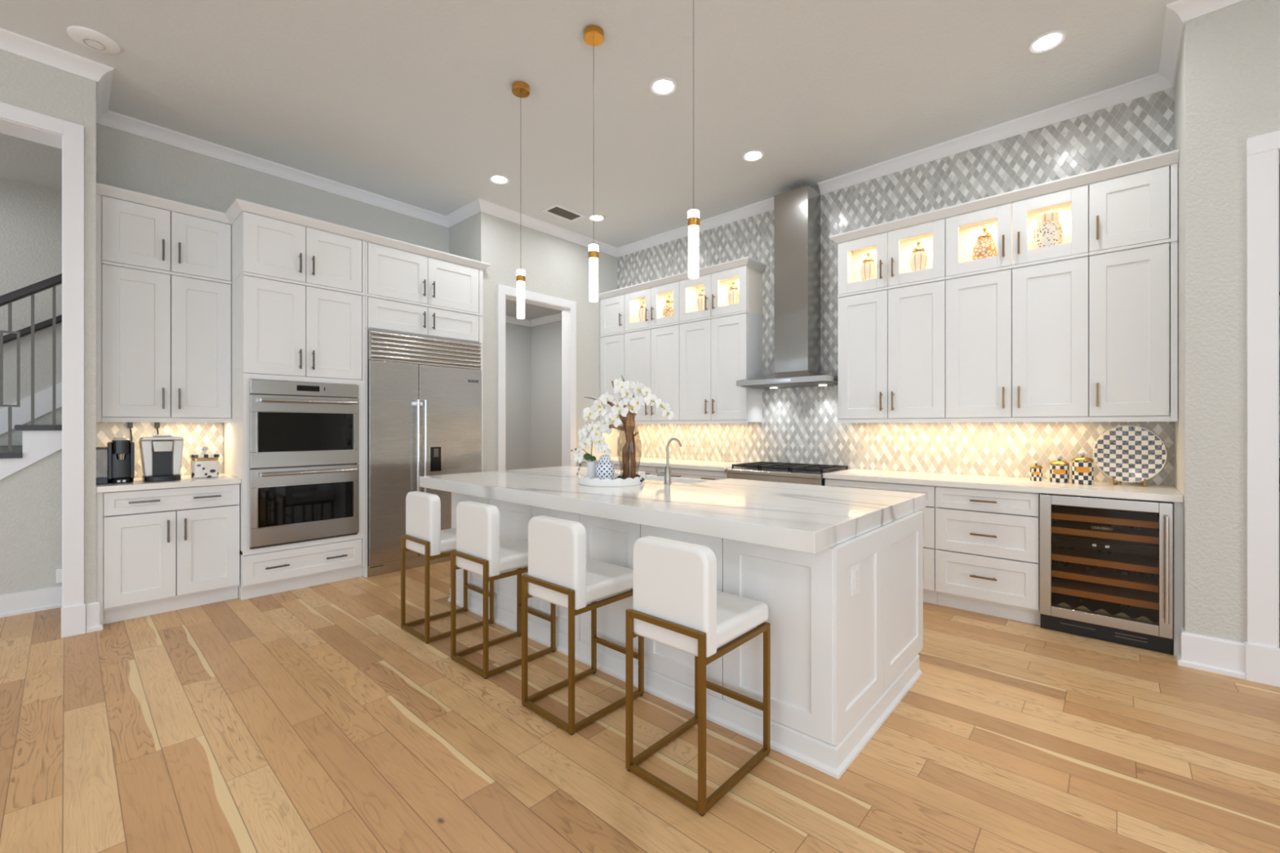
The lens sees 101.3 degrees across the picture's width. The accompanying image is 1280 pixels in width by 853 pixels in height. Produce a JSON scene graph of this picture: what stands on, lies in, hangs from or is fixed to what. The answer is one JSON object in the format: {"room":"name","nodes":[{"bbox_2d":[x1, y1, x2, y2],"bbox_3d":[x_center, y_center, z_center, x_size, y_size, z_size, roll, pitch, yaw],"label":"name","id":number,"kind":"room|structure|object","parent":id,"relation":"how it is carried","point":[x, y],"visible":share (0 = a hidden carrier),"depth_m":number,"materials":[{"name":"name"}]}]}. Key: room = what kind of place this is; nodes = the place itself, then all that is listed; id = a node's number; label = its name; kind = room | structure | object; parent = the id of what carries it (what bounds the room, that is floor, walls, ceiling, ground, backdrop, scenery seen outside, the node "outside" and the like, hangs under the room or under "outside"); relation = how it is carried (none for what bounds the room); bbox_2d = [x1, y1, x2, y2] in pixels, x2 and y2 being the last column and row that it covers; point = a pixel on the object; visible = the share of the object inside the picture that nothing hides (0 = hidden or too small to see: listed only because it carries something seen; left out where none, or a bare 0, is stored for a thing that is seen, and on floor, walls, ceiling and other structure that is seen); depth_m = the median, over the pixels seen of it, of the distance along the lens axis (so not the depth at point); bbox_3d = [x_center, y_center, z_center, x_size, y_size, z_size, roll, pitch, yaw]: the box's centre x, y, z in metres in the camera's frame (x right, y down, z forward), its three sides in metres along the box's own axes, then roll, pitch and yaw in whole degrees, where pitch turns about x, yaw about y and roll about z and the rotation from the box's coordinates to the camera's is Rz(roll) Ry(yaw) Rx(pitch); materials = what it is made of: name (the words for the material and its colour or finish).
{"room":"kitchen","nodes":[
{"label":"kitchen","id":0,"kind":"room"},
{"bbox_2d":[0,177,62,445],"bbox_3d":[-6.666,-0.501,4.176,0.150,3.620,6.600,0,0,42],"label":"wall","id":1,"kind":"structure","parent":0,"point":[31,215],"depth_m":5.00,"materials":[{"name":"white paint"}]},
{"bbox_2d":[3,314,62,343],"bbox_3d":[-5.982,-0.718,4.770,0.060,1.740,2.400,0,0,42],"label":"wall handrail","id":2,"kind":"object","parent":1,"relation":"attached to","point":[9,337],"visible":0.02,"depth_m":4.98,"materials":[{"name":"black wood"}]},
{"bbox_2d":[0,448,62,595],"bbox_3d":[-4.781,0.735,3.268,0.100,1.147,1.589,0,0,42],"label":"wall","id":3,"kind":"structure","parent":0,"point":[31,496],"depth_m":3.71,"materials":[{"name":"white paint"}]},
{"bbox_2d":[0,382,62,479],"bbox_3d":[-5.492,0.432,3.846,2.026,1.747,1.695,0,0,42],"label":"staircase","id":4,"kind":"structure","parent":3,"relation":"on","point":[39,441],"depth_m":3.76,"materials":[{"name":"white paint"}]},
{"bbox_2d":[0,273,62,452],"bbox_3d":[-4.662,-0.388,3.294,0.070,1.897,2.000,0,0,42],"label":"stair railing","id":5,"kind":"object","parent":4,"relation":"on","point":[8,298],"visible":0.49,"depth_m":3.68,"materials":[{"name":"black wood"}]},
{"bbox_2d":[0,586,62,617],"bbox_3d":[-4.903,1.234,3.040,0.026,0.150,2.100,0,0,42],"label":"baseboard","id":6,"kind":"structure","parent":3,"relation":"attached to","point":[42,599],"depth_m":3.70,"materials":[{"name":"white paint"}]},
{"bbox_2d":[0,49,96,631],"bbox_3d":[-5.468,-0.501,1.892,0.900,3.620,4.843,0,0,42],"label":"wall","id":7,"kind":"structure","parent":0,"point":[25,83],"depth_m":3.35,"materials":[{"name":"white paint"}]},
{"bbox_2d":[0,102,85,638],"bbox_3d":[-4.447,-0.297,2.487,0.266,3.212,2.498,0,0,42],"label":"trim","id":8,"kind":"structure","parent":7,"relation":"attached to","point":[16,122],"depth_m":3.28,"materials":[{"name":"white paint"}]},
{"bbox_2d":[86,600,102,632],"bbox_3d":[-3.518,1.219,3.383,0.090,0.180,0.073,0,0,42],"label":"baseboard","id":9,"kind":"structure","parent":7,"relation":"attached to","point":[93,624],"depth_m":3.36,"materials":[{"name":"white paint"}]},
{"bbox_2d":[96,193,101,422],"bbox_3d":[-3.862,-0.826,3.729,0.296,1.590,0.036,0,0,42],"label":"trim","id":10,"kind":"structure","parent":7,"relation":"attached to","point":[98,196],"depth_m":3.63,"materials":[{"name":"white paint"}]},
{"bbox_2d":[96,492,102,624],"bbox_3d":[-3.726,0.870,3.603,0.565,0.879,0.032,0,0,42],"label":"trim","id":11,"kind":"structure","parent":7,"relation":"attached to","point":[99,495],"depth_m":3.42,"materials":[{"name":"white paint"}]},
{"bbox_2d":[96,124,448,477],"bbox_3d":[-3.102,-0.501,4.973,0.240,3.620,2.897,0,0,42],"label":"wall","id":12,"kind":"structure","parent":0,"point":[124,160],"depth_m":4.30,"materials":[{"name":"white paint"}]},
{"bbox_2d":[101,264,231,422],"bbox_3d":[-3.591,-0.581,3.997,0.345,1.100,0.724,0,0,42],"label":"upper cabinet","id":13,"kind":"object","parent":12,"relation":"attached to","point":[166,339],"visible":0.98,"depth_m":3.88,"materials":[{"name":"white paint"}]},
{"bbox_2d":[101,195,231,284],"bbox_3d":[-3.592,-1.376,3.997,0.345,0.490,0.722,0,0,42],"label":"upper cabinet","id":14,"kind":"object","parent":12,"relation":"attached to","point":[135,236],"visible":0.91,"depth_m":3.88,"materials":[{"name":"white paint"}]},
{"bbox_2d":[96,182,231,224],"bbox_3d":[-3.487,-1.638,3.877,0.050,0.062,0.755,0,0,42],"label":"trim","id":15,"kind":"structure","parent":14,"relation":"attached to","point":[102,189],"depth_m":3.84,"materials":[{"name":"white paint"}]},
{"bbox_2d":[231,210,364,295],"bbox_3d":[-2.909,-1.376,4.445,0.730,0.490,0.857,0,0,42],"label":"upper cabinet","id":16,"kind":"object","parent":12,"relation":"attached to","point":[262,246],"visible":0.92,"depth_m":4.16,"materials":[{"name":"white paint"}]},
{"bbox_2d":[364,296,483,343],"bbox_3d":[-2.235,-0.991,5.183,0.730,0.280,1.138,0,0,42],"label":"upper cabinet","id":17,"kind":"object","parent":12,"relation":"attached to","point":[383,315],"visible":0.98,"depth_m":4.90,"materials":[{"name":"white paint"}]},
{"bbox_2d":[364,240,483,315],"bbox_3d":[-2.235,-1.376,5.183,0.730,0.490,1.138,0,0,42],"label":"upper cabinet","id":18,"kind":"object","parent":12,"relation":"attached to","point":[393,274],"visible":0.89,"depth_m":4.90,"materials":[{"name":"white paint"}]},
{"bbox_2d":[225,198,489,270],"bbox_3d":[-2.430,-1.638,4.780,0.495,0.062,2.100,0,0,42],"label":"trim","id":19,"kind":"structure","parent":18,"relation":"attached to","point":[237,207],"depth_m":4.37,"materials":[{"name":"white paint"}]},
{"bbox_2d":[448,211,617,471],"bbox_3d":[-1.215,-0.501,6.379,0.668,3.620,1.995,0,0,42],"label":"wall","id":20,"kind":"structure","parent":0,"point":[553,266],"depth_m":5.89,"materials":[{"name":"white paint"}]},
{"bbox_2d":[0,27,773,257],"bbox_3d":[-3.284,-2.265,3.582,9.800,0.092,2.524,0,0,-34],"label":"trim","id":21,"kind":"structure","parent":20,"relation":"attached to","point":[11,42],"depth_m":4.68,"materials":[{"name":"white paint"}]},
{"bbox_2d":[497,284,576,471],"bbox_3d":[-1.193,-0.099,5.995,0.162,2.815,1.077,0,0,42],"label":"trim","id":22,"kind":"structure","parent":20,"relation":"attached to","point":[568,308],"depth_m":6.28,"materials":[{"name":"white paint"}]},
{"bbox_2d":[505,320,561,470],"bbox_3d":[-1.673,-0.501,6.970,1.860,3.620,1.980,0,0,42],"label":"wall","id":23,"kind":"structure","parent":0,"point":[533,354],"depth_m":7.96,"materials":[{"name":"grey paint"}]},
{"bbox_2d":[505,312,561,327],"bbox_3d":[-1.676,-1.596,6.892,1.760,0.090,1.860,0,0,42],"label":"trim","id":24,"kind":"structure","parent":23,"relation":"attached to","point":[557,317],"depth_m":7.88,"materials":[{"name":"white paint"}]},
{"bbox_2d":[505,298,561,319],"bbox_3d":[-1.676,-1.691,6.892,1.760,0.100,1.860,0,0,42],"label":"ceiling","id":25,"kind":"structure","parent":0,"point":[531,312],"depth_m":7.43,"materials":[{"name":"grey paint"}]},
{"bbox_2d":[0,560,1279,852],"bbox_3d":[-0.157,1.349,2.296,13.200,0.080,13.000,0,0,42],"label":"floor","id":26,"kind":"structure","parent":0,"point":[307,719],"depth_m":2.13,"materials":[{"name":"brown wood"}]},
{"bbox_2d":[102,484,239,624],"bbox_3d":[-3.471,0.870,3.883,0.650,0.879,0.722,0,0,42],"label":"base cabinet","id":27,"kind":"object","parent":26,"relation":"on","point":[166,549],"visible":0.97,"depth_m":3.66,"materials":[{"name":"white paint"}]},
{"bbox_2d":[96,473,240,493],"bbox_3d":[-3.494,0.409,3.883,0.649,0.040,0.757,0,0,42],"label":"countertop","id":28,"kind":"structure","parent":27,"relation":"on","point":[186,481],"depth_m":3.68,"materials":[{"name":"white stone"}]},
{"bbox_2d":[96,446,107,484],"bbox_3d":[-3.673,0.265,3.577,0.140,0.247,0.058,0,0,42],"label":"water tank","id":29,"kind":"object","parent":28,"relation":"on","point":[101,452],"visible":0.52,"depth_m":3.53,"materials":[{"name":"clear plastic"}]},
{"bbox_2d":[106,437,134,483],"bbox_3d":[-3.611,0.233,3.646,0.176,0.312,0.130,0,0,42],"label":"coffee maker","id":30,"kind":"object","parent":28,"relation":"on","point":[121,451],"visible":0.92,"depth_m":3.61,"materials":[{"name":"black plastic"}]},
{"bbox_2d":[138,434,183,481],"bbox_3d":[-3.457,0.224,3.794,0.230,0.330,0.230,0,0,42],"label":"coffee maker","id":31,"kind":"object","parent":28,"relation":"on","point":[161,455],"visible":1,"depth_m":3.76,"materials":[{"name":"silver plastic"}]},
{"bbox_2d":[189,446,219,478],"bbox_3d":[-3.330,0.271,4.012,0.130,0.236,0.166,0,0,42],"label":"cookie jar","id":32,"kind":"object","parent":28,"relation":"on","point":[202,465],"visible":1,"depth_m":3.97,"materials":[{"name":"white ceramic"}]},
{"bbox_2d":[224,275,364,599],"bbox_3d":[-2.909,0.089,4.445,0.730,2.440,0.857,0,0,42],"label":"tall cabinet","id":33,"kind":"object","parent":26,"relation":"on","point":[281,331],"visible":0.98,"depth_m":4.16,"materials":[{"name":"white paint"}]},
{"bbox_2d":[249,379,359,549],"bbox_3d":[-2.864,0.283,4.391,0.688,1.276,0.759,0,0,42],"label":"double wall oven","id":34,"kind":"object","parent":33,"relation":"in","point":[304,436],"visible":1,"depth_m":4.17,"materials":[{"name":"silver metal"}]},
{"bbox_2d":[361,328,367,577],"bbox_3d":[-2.626,0.230,4.781,0.683,2.158,0.018,0,0,42],"label":"panel","id":35,"kind":"object","parent":26,"relation":"on","point":[364,569],"visible":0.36,"depth_m":4.55,"materials":[{"name":"white paint"}]},
{"bbox_2d":[367,329,481,577],"bbox_3d":[-2.189,0.233,5.135,0.722,2.152,1.086,0,0,42],"label":"refrigerator","id":36,"kind":"object","parent":26,"relation":"on","point":[424,393],"visible":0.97,"depth_m":4.81,"materials":[{"name":"silver metal"}]},
{"bbox_2d":[400,491,493,643],"bbox_3d":[-1.259,0.865,3.449,0.360,0.888,0.468,0,0,42],"label":"bar stool","id":37,"kind":"object","parent":26,"relation":"on","point":[424,535],"visible":0.8,"depth_m":3.28,"materials":[{"name":"white leather"}]},
{"bbox_2d":[450,500,555,679],"bbox_3d":[-0.776,0.865,3.005,0.360,0.888,0.468,0,0,42],"label":"bar stool","id":38,"kind":"object","parent":26,"relation":"on","point":[479,551],"visible":0.86,"depth_m":2.86,"materials":[{"name":"white leather"}]},
{"bbox_2d":[521,515,644,735],"bbox_3d":[-0.266,0.865,2.512,0.360,0.888,0.468,0,0,42],"label":"bar stool","id":39,"kind":"object","parent":26,"relation":"on","point":[559,572],"visible":0.92,"depth_m":2.37,"materials":[{"name":"white leather"}]},
{"bbox_2d":[581,462,586,466],"bbox_3d":[-0.363,0.870,6.495,0.427,0.879,0.670,0,0,42],"label":"base cabinet","id":40,"kind":"object","parent":26,"relation":"on","point":[583,464],"visible":0.04,"depth_m":6.39,"materials":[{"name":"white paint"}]},
{"bbox_2d":[581,456,743,471],"bbox_3d":[0.265,0.409,5.935,2.116,0.040,0.654,0,0,42],"label":"countertop","id":41,"kind":"structure","parent":40,"relation":"on","point":[653,462],"depth_m":5.59,"materials":[{"name":"white stone"}]},
{"bbox_2d":[447,492,923,778],"bbox_3d":[0.068,0.884,3.401,2.950,0.849,1.248,0,0,42],"label":"kitchen island","id":42,"kind":"object","parent":26,"relation":"on","point":[842,663],"visible":0.5,"depth_m":2.27,"materials":[{"name":"white paint"}]},
{"bbox_2d":[419,466,925,554],"bbox_3d":[-0.033,0.419,3.480,3.127,0.079,1.465,0,0,42],"label":"island countertop","id":43,"kind":"structure","parent":42,"relation":"on","point":[814,519],"depth_m":2.68,"materials":[{"name":"stone"}]},
{"bbox_2d":[578,472,642,486],"bbox_3d":[-0.197,0.352,3.510,0.426,0.054,0.426,0,0,42],"label":"serving tray","id":44,"kind":"object","parent":43,"relation":"on","point":[584,480],"visible":0.77,"depth_m":3.33,"materials":[{"name":"white ceramic"}]},
{"bbox_2d":[571,421,611,475],"bbox_3d":[-0.330,0.143,3.469,0.282,0.361,0.093,0,0,14],"label":"potted orchid","id":45,"kind":"object","parent":44,"relation":"on","point":[592,430],"visible":1,"depth_m":3.46,"materials":[{"name":"white plant"}]},
{"bbox_2d":[595,453,614,479],"bbox_3d":[-0.228,0.276,3.428,0.126,0.190,0.126,0,0,42],"label":"ginger jar","id":46,"kind":"object","parent":44,"relation":"on","point":[605,468],"visible":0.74,"depth_m":3.38,"materials":[{"name":"white ceramic"}]},
{"bbox_3d":[-0.070,0.183,3.501,0.164,0.375,0.164,0,0,42],"label":"glass vase","id":47,"kind":"object","parent":44,"relation":"on","visible":0},
{"bbox_2d":[589,381,638,479],"bbox_3d":[-0.173,0.028,3.512,0.322,0.668,0.076,0,0,7],"label":"driftwood","id":48,"kind":"object","parent":47,"relation":"in","point":[629,421],"visible":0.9,"depth_m":3.48,"materials":[{"name":"brown wood"}]},
{"bbox_2d":[582,391,614,421],"bbox_3d":[-0.224,-0.061,3.487,0.314,0.341,0.071,0,0,-8],"label":"orchid spray","id":49,"kind":"object","parent":48,"relation":"attached to","point":[598,408],"visible":1,"depth_m":3.48,"materials":[{"name":"white plant"}]},
{"bbox_2d":[628,381,674,420],"bbox_3d":[0.080,-0.094,3.486,0.308,0.408,0.081,0,0,-9],"label":"orchid spray","id":50,"kind":"object","parent":48,"relation":"attached to","point":[644,396],"visible":1,"depth_m":3.48,"materials":[{"name":"white plant"}]},
{"bbox_2d":[608,392,640,424],"bbox_3d":[-0.104,-0.063,3.481,0.218,0.346,0.067,0,0,-2],"label":"orchid spray","id":51,"kind":"object","parent":47,"relation":"in","point":[618,408],"visible":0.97,"depth_m":3.47,"materials":[{"name":"white plant"}]},
{"bbox_2d":[661,466,726,479],"bbox_3d":[0.729,0.870,5.498,0.836,0.879,0.670,0,0,42],"label":"base cabinet","id":52,"kind":"object","parent":26,"relation":"on","point":[677,473],"visible":0.2,"depth_m":5.25,"materials":[{"name":"white paint"}]},
{"bbox_2d":[626,536,770,816],"bbox_3d":[0.235,0.865,2.049,0.360,0.888,0.468,0,0,42],"label":"bar stool","id":53,"kind":"object","parent":26,"relation":"on","point":[677,604],"visible":1,"depth_m":1.91,"materials":[{"name":"white leather"}]},
{"bbox_2d":[724,461,848,485],"bbox_3d":[1.354,0.835,4.864,0.920,0.948,0.709,0,0,42],"label":"gas range","id":54,"kind":"object","parent":26,"relation":"on","point":[777,472],"visible":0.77,"depth_m":4.69,"materials":[{"name":"silver metal"}]},
{"bbox_2d":[729,466,845,474],"bbox_3d":[1.388,0.402,4.901,0.916,0.014,0.610,0,0,42],"label":"cooktop","id":55,"kind":"object","parent":54,"relation":"in","point":[766,468],"depth_m":4.69,"materials":[{"name":"black"}]},
{"bbox_2d":[824,478,937,604],"bbox_3d":[2.036,0.870,4.305,0.821,0.879,0.670,0,0,42],"label":"base cabinet","id":56,"kind":"object","parent":26,"relation":"on","point":[930,595],"visible":0.11,"depth_m":3.85,"materials":[{"name":"white paint"}]},
{"bbox_2d":[822,468,1183,502],"bbox_3d":[2.505,0.409,3.890,2.082,0.040,0.654,0,0,42],"label":"countertop","id":57,"kind":"structure","parent":56,"relation":"on","point":[1120,491],"depth_m":3.57,"materials":[{"name":"white stone"}]},
{"bbox_2d":[1048,454,1069,483],"bbox_3d":[2.930,0.293,3.663,0.111,0.190,0.121,0,0,22],"label":"canister","id":58,"kind":"object","parent":57,"relation":"on","point":[1059,468],"visible":1,"depth_m":3.63,"materials":[{"name":"ceramic"}]},
{"bbox_2d":[1071,451,1093,484],"bbox_3d":[2.997,0.280,3.551,0.117,0.218,0.127,0,0,22],"label":"canister","id":59,"kind":"object","parent":57,"relation":"on","point":[1082,467],"visible":1,"depth_m":3.51,"materials":[{"name":"ceramic"}]},
{"bbox_2d":[1112,477,1146,486],"bbox_3d":[3.252,0.238,3.491,0.160,0.300,0.218,0,0,42],"label":"plate stand","id":60,"kind":"object","parent":57,"relation":"on","point":[1144,480],"visible":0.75,"depth_m":3.46,"materials":[{"name":"gold metal"}]},
{"bbox_2d":[1093,425,1166,482],"bbox_3d":[3.240,0.180,3.479,0.359,0.374,0.102,0,0,45],"label":"platter","id":61,"kind":"object","parent":60,"relation":"on","point":[1126,453],"visible":0.99,"depth_m":3.48,"materials":[{"name":"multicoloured ceramic"}]},
{"bbox_2d":[935,485,1040,625],"bbox_3d":[2.564,0.870,3.823,0.605,0.879,0.670,0,0,42],"label":"base cabinet","id":62,"kind":"object","parent":26,"relation":"on","point":[988,541],"visible":0.91,"depth_m":3.59,"materials":[{"name":"white paint"}]},
{"bbox_2d":[1040,493,1173,654],"bbox_3d":[2.989,0.872,3.386,0.604,0.874,0.682,0,0,42],"label":"wine refrigerator","id":63,"kind":"object","parent":26,"relation":"on","point":[1147,624],"visible":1,"depth_m":3.26,"materials":[{"name":"silver metal"}]},
{"bbox_2d":[1051,577,1159,609],"bbox_3d":[3.008,1.047,3.406,0.545,0.038,0.528,0,0,42],"label":"shelf","id":64,"kind":"object","parent":63,"relation":"attached to","point":[1117,594],"depth_m":3.30,"materials":[{"name":"orange wood"}]},
{"bbox_2d":[1051,560,1159,592],"bbox_3d":[3.008,0.945,3.406,0.545,0.038,0.528,0,0,42],"label":"shelf","id":65,"kind":"object","parent":63,"relation":"attached to","point":[1104,575],"depth_m":3.28,"materials":[{"name":"orange wood"}]},
{"bbox_2d":[1051,545,1159,574],"bbox_3d":[3.008,0.839,3.406,0.545,0.038,0.528,0,0,42],"label":"shelf","id":66,"kind":"object","parent":63,"relation":"attached to","point":[1148,564],"depth_m":3.31,"materials":[{"name":"orange wood"}]},
{"bbox_2d":[1051,519,1159,544],"bbox_3d":[3.008,0.664,3.406,0.545,0.038,0.528,0,0,42],"label":"shelf","id":67,"kind":"object","parent":63,"relation":"attached to","point":[1151,535],"depth_m":3.29,"materials":[{"name":"orange wood"}]},
{"bbox_2d":[1051,506,1159,528],"bbox_3d":[3.008,0.574,3.406,0.545,0.038,0.528,0,0,42],"label":"shelf","id":68,"kind":"object","parent":63,"relation":"attached to","point":[1107,517],"depth_m":3.32,"materials":[{"name":"orange wood"}]},
{"bbox_2d":[0,0,1279,247],"bbox_3d":[-0.157,-2.371,2.296,13.200,0.120,13.000,0,0,42],"label":"ceiling","id":69,"kind":"structure","parent":0,"point":[411,102],"depth_m":3.51,"materials":[{"name":"white paint"}]},
{"bbox_2d":[66,26,120,54],"bbox_3d":[-3.264,-2.297,3.138,0.224,0.026,0.224,0,0,42],"label":"ceiling speaker","id":70,"kind":"object","parent":69,"relation":"attached to","point":[91,39],"visible":1,"depth_m":3.11,"materials":[{"name":"white plastic"}]},
{"bbox_2d":[511,80,529,319],"bbox_3d":[-0.811,-1.522,3.570,0.120,1.577,0.120,0,0,42],"label":"pendant light","id":71,"kind":"object","parent":69,"relation":"hanging from","point":[519,89],"visible":1,"depth_m":3.55,"materials":[{"name":"white glass"}]},
{"bbox_2d":[541,203,586,222],"bbox_3d":[-0.821,-2.304,5.671,0.250,0.013,0.420,0,0,42],"label":"ceiling vent","id":72,"kind":"object","parent":69,"relation":"in","point":[556,210],"visible":1,"depth_m":5.65,"materials":[{"name":"grey metal"}]},
{"bbox_2d":[583,24,604,302],"bbox_3d":[-0.272,-1.522,3.078,0.120,1.577,0.120,0,0,42],"label":"pendant light","id":73,"kind":"object","parent":69,"relation":"hanging from","point":[593,35],"visible":1,"depth_m":3.06,"materials":[{"name":"white glass"}]},
{"bbox_2d":[649,77,676,96],"bbox_3d":[0.158,-2.306,3.566,0.188,0.010,0.188,0,0,42],"label":"recessed light","id":74,"kind":"object","parent":69,"relation":"in","point":[661,86],"visible":1,"depth_m":3.56,"materials":[{"name":"white"}]},
{"bbox_2d":[687,0,699,279],"bbox_3d":[0.264,-1.522,2.589,0.120,1.577,0.120,0,0,42],"label":"pendant light","id":75,"kind":"object","parent":69,"relation":"hanging from","point":[693,215],"visible":1,"depth_m":2.57,"materials":[{"name":"white glass"}]},
{"bbox_2d":[1027,30,1066,53],"bbox_3d":[2.445,-2.306,3.150,0.188,0.010,0.188,0,0,42],"label":"recessed light","id":76,"kind":"object","parent":69,"relation":"in","point":[1046,42],"visible":1,"depth_m":3.15,"materials":[{"name":"white paint"}]},
{"bbox_2d":[617,87,1174,486],"bbox_3d":[1.599,-0.501,5.263,5.273,3.620,0.150,0,0,42],"label":"wall","id":77,"kind":"structure","parent":0,"point":[798,425],"depth_m":4.54,"materials":[{"name":"tile"}]},
{"bbox_2d":[600,333,624,423],"bbox_3d":[-0.256,-0.581,6.610,0.430,1.100,0.357,0,0,42],"label":"upper cabinet","id":78,"kind":"object","parent":77,"relation":"attached to","point":[611,347],"visible":0.28,"depth_m":6.53,"materials":[{"name":"white paint"}]},
{"bbox_2d":[600,293,624,337],"bbox_3d":[-0.256,-1.376,6.611,0.428,0.490,0.357,0,0,42],"label":"upper cabinet","id":79,"kind":"object","parent":77,"relation":"attached to","point":[611,308],"visible":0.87,"depth_m":6.51,"materials":[{"name":"white paint"}]},
{"bbox_2d":[623,280,679,333],"bbox_3d":[0.214,-1.376,6.181,0.844,0.490,0.357,0,0,42],"label":"display cabinet","id":80,"kind":"object","parent":77,"relation":"attached to","point":[655,298],"visible":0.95,"depth_m":6.12,"materials":[{"name":"white wood"}]},
{"bbox_2d":[624,324,680,423],"bbox_3d":[0.215,-0.581,6.180,0.846,1.100,0.357,0,0,42],"label":"upper cabinet","id":81,"kind":"object","parent":77,"relation":"attached to","point":[651,356],"visible":0.7,"depth_m":6.02,"materials":[{"name":"white paint"}]},
{"bbox_2d":[679,313,762,423],"bbox_3d":[0.841,-0.581,5.609,0.851,1.100,0.357,0,0,42],"label":"upper cabinet","id":82,"kind":"object","parent":77,"relation":"attached to","point":[715,353],"visible":1,"depth_m":5.44,"materials":[{"name":"white paint"}]},
{"bbox_2d":[679,265,762,324],"bbox_3d":[0.840,-1.376,5.610,0.849,0.490,0.357,0,0,42],"label":"display cabinet","id":83,"kind":"object","parent":82,"relation":"on","point":[748,280],"visible":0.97,"depth_m":5.48,"materials":[{"name":"white wood"}]},
{"bbox_2d":[598,256,766,299],"bbox_3d":[0.384,-1.638,6.020,2.178,0.062,0.366,0,0,42],"label":"trim","id":84,"kind":"structure","parent":83,"relation":"attached to","point":[748,261],"depth_m":5.72,"materials":[{"name":"white paint"}]},
{"bbox_2d":[736,184,837,389],"bbox_3d":[1.433,-1.304,4.972,0.900,1.845,0.500,0,0,42],"label":"range hood","id":85,"kind":"object","parent":77,"relation":"attached to","point":[797,211],"visible":0.97,"depth_m":4.93,"materials":[{"name":"silver metal"}]},
{"bbox_2d":[837,280,946,422],"bbox_3d":[2.137,-0.581,4.426,0.838,1.100,0.357,0,0,42],"label":"upper cabinet","id":86,"kind":"object","parent":77,"relation":"attached to","point":[891,343],"visible":0.97,"depth_m":4.29,"materials":[{"name":"white paint"}]},
{"bbox_2d":[837,217,946,297],"bbox_3d":[2.137,-1.376,4.426,0.836,0.490,0.357,0,0,42],"label":"display cabinet","id":87,"kind":"object","parent":86,"relation":"on","point":[891,251],"visible":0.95,"depth_m":4.36,"materials":[{"name":"white wood"}]},
{"bbox_2d":[829,149,1178,244],"bbox_3d":[2.579,-1.638,4.016,2.142,0.062,0.366,0,0,42],"label":"trim","id":88,"kind":"structure","parent":87,"relation":"attached to","point":[1172,157],"depth_m":3.69,"materials":[{"name":"white paint"}]},
{"bbox_2d":[945,256,1088,422],"bbox_3d":[2.757,-0.581,3.860,0.841,1.100,0.357,0,0,42],"label":"upper cabinet","id":89,"kind":"object","parent":77,"relation":"attached to","point":[1017,340],"visible":1,"depth_m":3.72,"materials":[{"name":"white paint"}]},
{"bbox_2d":[945,183,1088,279],"bbox_3d":[2.756,-1.376,3.861,0.839,0.490,0.357,0,0,42],"label":"display cabinet","id":90,"kind":"object","parent":77,"relation":"attached to","point":[1011,226],"visible":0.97,"depth_m":3.78,"materials":[{"name":"white wood"}]},
{"bbox_2d":[972,226,996,260],"bbox_3d":[2.631,-1.347,4.003,0.160,0.350,0.160,0,0,42],"label":"ginger jar","id":91,"kind":"object","parent":90,"relation":"in","point":[985,246],"visible":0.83,"depth_m":3.95,"materials":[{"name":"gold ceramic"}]},
{"bbox_2d":[1033,210,1062,248],"bbox_3d":[2.912,-1.347,3.746,0.164,0.350,0.164,0,0,42],"label":"jar","id":92,"kind":"object","parent":90,"relation":"in","point":[1048,230],"visible":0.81,"depth_m":3.69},
{"bbox_2d":[1088,240,1177,422],"bbox_3d":[3.219,-0.581,3.438,0.412,1.100,0.357,0,0,42],"label":"upper cabinet","id":93,"kind":"object","parent":77,"relation":"attached to","point":[1133,293],"visible":1,"depth_m":3.33,"materials":[{"name":"white paint"}]},
{"bbox_2d":[1088,163,1177,256],"bbox_3d":[3.219,-1.376,3.438,0.412,0.490,0.357,0,0,42],"label":"upper cabinet","id":94,"kind":"object","parent":77,"relation":"attached to","point":[1137,210],"visible":0.89,"depth_m":3.33,"materials":[{"name":"white paint"}]},
{"bbox_2d":[1174,0,1279,643],"bbox_3d":[4.945,-0.501,1.705,4.467,3.620,0.894,0,0,42],"label":"wall","id":95,"kind":"structure","parent":0,"point":[1227,85],"depth_m":2.80,"materials":[{"name":"white paint"}]},
{"bbox_2d":[817,0,1246,195],"bbox_3d":[3.989,-2.265,2.423,6.847,0.092,0.822,0,0,42],"label":"trim","id":96,"kind":"structure","parent":95,"relation":"attached to","point":[1179,12],"depth_m":3.74,"materials":[{"name":"white paint"}]},
{"bbox_2d":[1171,502,1182,656],"bbox_3d":[3.265,0.870,3.206,0.036,0.879,0.622,0,0,42],"label":"trim","id":97,"kind":"structure","parent":95,"relation":"attached to","point":[1177,507],"depth_m":2.98,"materials":[{"name":"white paint"}]},
{"bbox_2d":[1176,626,1245,679],"bbox_3d":[3.085,1.219,2.838,0.252,0.180,0.119,0,0,42],"label":"baseboard","id":98,"kind":"structure","parent":95,"relation":"attached to","point":[1206,653],"depth_m":2.80,"materials":[{"name":"white paint"}]},
{"bbox_2d":[1244,130,1279,687],"bbox_3d":[3.641,-0.091,2.416,1.152,2.800,0.262,0,0,42],"label":"trim","id":99,"kind":"structure","parent":95,"relation":"attached to","point":[1262,650],"depth_m":2.68,"materials":[{"name":"white paint"}]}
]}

